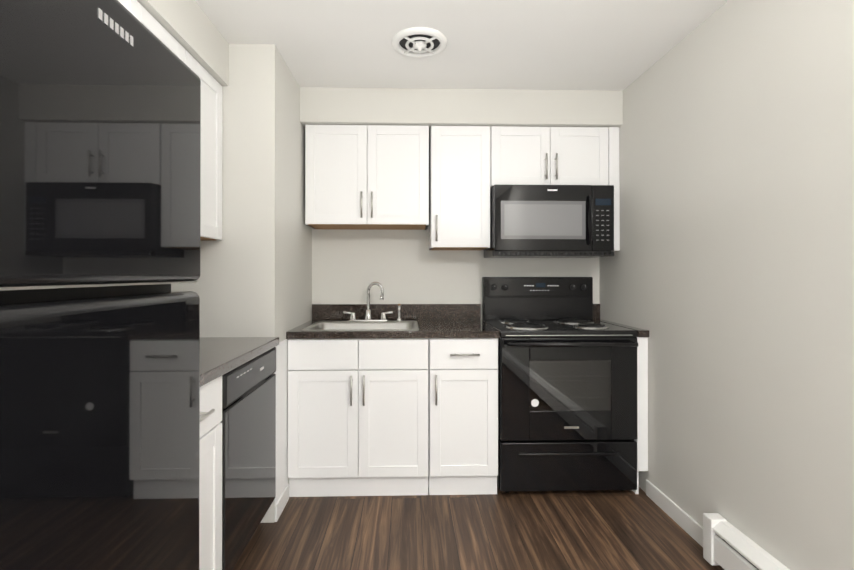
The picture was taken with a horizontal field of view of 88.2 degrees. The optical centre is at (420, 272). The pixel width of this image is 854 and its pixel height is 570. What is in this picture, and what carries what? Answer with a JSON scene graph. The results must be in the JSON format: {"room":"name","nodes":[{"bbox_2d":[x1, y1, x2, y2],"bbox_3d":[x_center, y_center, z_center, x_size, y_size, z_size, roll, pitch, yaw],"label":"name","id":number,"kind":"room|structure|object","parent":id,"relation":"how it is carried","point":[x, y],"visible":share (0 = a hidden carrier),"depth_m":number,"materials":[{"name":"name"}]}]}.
{"room":"kitchen","nodes":[
{"label":"kitchen","id":0,"kind":"room"},
{"bbox_2d":[171,44,311,522],"bbox_3d":[-1.094,0.051,2.633,0.725,2.360,0.939,0,0,-1],"label":"wall column","id":1,"kind":"structure","parent":0,"point":[254,279],"depth_m":2.17,"materials":[{"name":"paint"}]},
{"bbox_2d":[275,339,288,521],"bbox_3d":[-0.716,0.793,2.284,0.012,0.874,0.223,0,0,-1],"label":"trim","id":2,"kind":"structure","parent":1,"relation":"attached to","point":[282,484],"depth_m":2.28,"materials":[{"name":"white wood"}]},
{"bbox_2d":[312,226,598,319],"bbox_3d":[0.301,0.052,3.089,2.087,2.360,0.100,0,0,-1],"label":"wall","id":3,"kind":"structure","parent":0,"point":[349,266],"depth_m":3.03,"materials":[{"name":"paint"}]},
{"bbox_2d":[305,125,428,229],"bbox_3d":[-0.332,-0.608,2.852,0.765,0.618,0.340,0,0,-1],"label":"upper cabinet","id":4,"kind":"object","parent":3,"relation":"attached to","point":[366,177],"visible":1,"depth_m":2.72,"materials":[{"name":"white wood"}]},
{"bbox_2d":[429,126,489,249],"bbox_3d":[0.248,-0.536,2.867,0.372,0.760,0.340,0,0,-1],"label":"upper cabinet","id":5,"kind":"object","parent":3,"relation":"attached to","point":[459,187],"visible":0.98,"depth_m":2.74,"materials":[{"name":"white wood"}]},
{"bbox_2d":[490,126,607,187],"bbox_3d":[0.808,-0.729,2.882,0.743,0.376,0.340,0,0,-1],"label":"upper cabinet","id":6,"kind":"object","parent":3,"relation":"attached to","point":[519,155],"visible":0.71,"depth_m":2.75,"materials":[{"name":"white wood"}]},
{"bbox_2d":[484,185,613,257],"bbox_3d":[0.810,-0.320,2.830,0.738,0.433,0.432,0,0,-1],"label":"over-the-range microwave","id":7,"kind":"object","parent":6,"relation":"attached to","point":[551,221],"visible":1,"depth_m":2.67,"materials":[{"name":"black"}]},
{"bbox_2d":[195,0,727,90],"bbox_3d":[0.002,-1.186,0.654,2.812,0.100,4.961,0,0,-1],"label":"ceiling","id":8,"kind":"structure","parent":0,"point":[611,45],"depth_m":2.12,"materials":[{"name":"paint"}]},
{"bbox_2d":[137,0,228,85],"bbox_3d":[-1.093,-1.032,0.205,0.400,0.210,3.922,0,0,-1],"label":"ceiling soffit","id":9,"kind":"object","parent":8,"relation":"attached to","point":[189,26],"depth_m":1.84,"materials":[{"name":"paint"}]},
{"bbox_2d":[392,27,447,57],"bbox_3d":[-0.003,-1.109,2.154,0.272,0.042,0.272,0,0,-1],"label":"vent","id":10,"kind":"object","parent":8,"relation":"attached to","point":[419,42],"visible":1,"depth_m":2.13,"materials":[{"name":"white plastic"}]},
{"bbox_2d":[300,87,622,134],"bbox_3d":[0.257,-1.024,2.872,1.987,0.210,0.340,0,0,-1],"label":"ceiling soffit","id":11,"kind":"structure","parent":8,"relation":"attached to","point":[451,107],"depth_m":2.70,"materials":[{"name":"paint"}]},
{"bbox_2d":[232,486,723,569],"bbox_3d":[0.002,1.274,0.646,2.812,0.100,4.961,0,0,-1],"label":"floor","id":12,"kind":"structure","parent":0,"point":[580,530],"depth_m":2.07,"materials":[{"name":"brown wood"}]},
{"bbox_2d":[0,0,200,569],"bbox_3d":[-0.895,0.366,0.685,0.750,1.717,0.760,0,0,-1],"label":"refrigerator","id":13,"kind":"object","parent":12,"relation":"on","point":[100,162],"visible":1,"depth_m":0.71,"materials":[{"name":"black metal"}]},
{"bbox_2d":[199,376,221,569],"bbox_3d":[-0.986,0.788,1.318,0.665,0.876,0.460,0,0,-1],"label":"base cabinet","id":14,"kind":"object","parent":12,"relation":"on","point":[210,516],"visible":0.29,"depth_m":1.47,"materials":[{"name":"white wood"}]},
{"bbox_2d":[200,337,278,386],"bbox_3d":[-1.003,0.280,1.626,0.647,0.143,1.073,0,0,-1],"label":"countertop","id":15,"kind":"structure","parent":14,"relation":"on","point":[220,356],"depth_m":1.77,"materials":[{"name":"laminate"}]},
{"bbox_2d":[220,347,275,569],"bbox_3d":[-1.005,0.794,1.855,0.616,0.868,0.605,0,0,-1],"label":"dishwasher","id":16,"kind":"object","parent":12,"relation":"on","point":[248,421],"visible":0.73,"depth_m":1.77,"materials":[{"name":"black metal"}]},
{"bbox_2d":[288,338,428,496],"bbox_3d":[-0.345,0.793,2.683,0.765,0.876,0.667,0,0,-1],"label":"base cabinet","id":17,"kind":"object","parent":12,"relation":"on","point":[357,426],"visible":0.96,"depth_m":2.39,"materials":[{"name":"white wood"}]},
{"bbox_2d":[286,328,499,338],"bbox_3d":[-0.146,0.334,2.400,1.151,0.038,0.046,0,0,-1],"label":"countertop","id":18,"kind":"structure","parent":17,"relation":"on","point":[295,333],"depth_m":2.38,"materials":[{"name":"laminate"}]},
{"bbox_2d":[312,304,480,320],"bbox_3d":[-0.160,0.284,2.956,1.151,0.143,0.134,0,0,-1],"label":"backsplash","id":19,"kind":"structure","parent":17,"relation":"on","point":[326,312],"depth_m":3.00,"materials":[{"name":"laminate"}]},
{"bbox_2d":[412,320,493,327],"bbox_3d":[0.197,0.335,2.665,0.452,0.038,0.450,0,0,-1],"label":"countertop","id":20,"kind":"structure","parent":17,"relation":"on","point":[421,323],"depth_m":2.71,"materials":[{"name":"laminate"}]},
{"bbox_2d":[301,321,418,357],"bbox_3d":[-0.338,0.399,2.651,0.648,0.172,0.494,0,0,-1],"label":"sink","id":21,"kind":"object","parent":20,"relation":"in","point":[363,326],"visible":0.35,"depth_m":2.79,"materials":[{"name":"silver metal"}]},
{"bbox_2d":[343,282,401,321],"bbox_3d":[-0.308,0.184,2.832,0.378,0.257,0.081,0,0,-1],"label":"faucet","id":22,"kind":"object","parent":21,"relation":"on","point":[368,318],"visible":1,"depth_m":2.83,"materials":[{"name":"silver metal"}]},
{"bbox_2d":[428,338,497,494],"bbox_3d":[0.232,0.793,2.698,0.378,0.876,0.667,0,0,-1],"label":"base cabinet","id":23,"kind":"object","parent":12,"relation":"on","point":[463,410],"visible":0.96,"depth_m":2.41,"materials":[{"name":"white wood"}]},
{"bbox_2d":[482,277,637,492],"bbox_3d":[0.806,0.628,2.690,0.759,1.205,0.696,0,0,-1],"label":"range","id":24,"kind":"object","parent":12,"relation":"on","point":[567,392],"visible":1,"depth_m":2.40,"materials":[{"name":"black metal"}]},
{"bbox_2d":[632,337,647,493],"bbox_3d":[1.221,0.793,2.745,0.060,0.876,0.625,0,0,-1],"label":"cabinet filler","id":25,"kind":"object","parent":12,"relation":"on","point":[641,440],"visible":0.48,"depth_m":2.43,"materials":[{"name":"white wood"}]},
{"bbox_2d":[593,304,648,336],"bbox_3d":[1.221,0.284,2.738,0.060,0.143,0.642,0,0,-1],"label":"countertop","id":26,"kind":"structure","parent":25,"relation":"on","point":[596,307],"depth_m":2.75,"materials":[{"name":"laminate"}]},
{"bbox_2d":[599,0,853,569],"bbox_3d":[1.359,0.044,0.635,0.100,2.360,4.861,0,0,-1],"label":"wall","id":27,"kind":"structure","parent":0,"point":[726,275],"depth_m":1.71,"materials":[{"name":"paint"}]},
{"bbox_2d":[608,127,619,250],"bbox_3d":[1.214,-0.528,2.912,0.066,0.776,0.300,0,0,-1],"label":"filler panel","id":28,"kind":"object","parent":27,"relation":"attached to","point":[613,159],"visible":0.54,"depth_m":2.76,"materials":[{"name":"white wood"}]},
{"bbox_2d":[646,480,702,546],"bbox_3d":[1.310,1.181,0.372,0.012,0.085,4.144,0,0,-1],"label":"baseboard","id":29,"kind":"structure","parent":27,"relation":"attached to","point":[686,522],"depth_m":2.17,"materials":[{"name":"white wood"}]},
{"bbox_2d":[703,513,789,569],"bbox_3d":[1.283,1.115,0.242,0.066,0.191,3.285,0,0,-1],"label":"heater unit","id":30,"kind":"object","parent":27,"relation":"attached to","point":[727,545],"visible":1,"depth_m":1.74,"materials":[{"name":"white metal"}]},
{"bbox_3d":[-1.341,0.042,0.145,0.100,2.360,4.022,0,0,-1],"label":"wall","id":31,"kind":"structure","parent":0,"visible":0},
{"bbox_2d":[118,0,197,75],"bbox_3d":[-1.139,-0.541,1.470,0.369,0.760,0.779,0,0,-1],"label":"upper cabinet","id":32,"kind":"object","parent":31,"relation":"attached to","point":[133,6],"depth_m":1.62,"materials":[{"name":"white wood"}]},
{"bbox_2d":[198,63,221,240],"bbox_3d":[-1.151,-0.540,1.951,0.369,0.760,0.418,0,0,-1],"label":"upper cabinet","id":33,"kind":"object","parent":31,"relation":"attached to","point":[211,161],"depth_m":2.05,"materials":[{"name":"white wood"}]}
]}

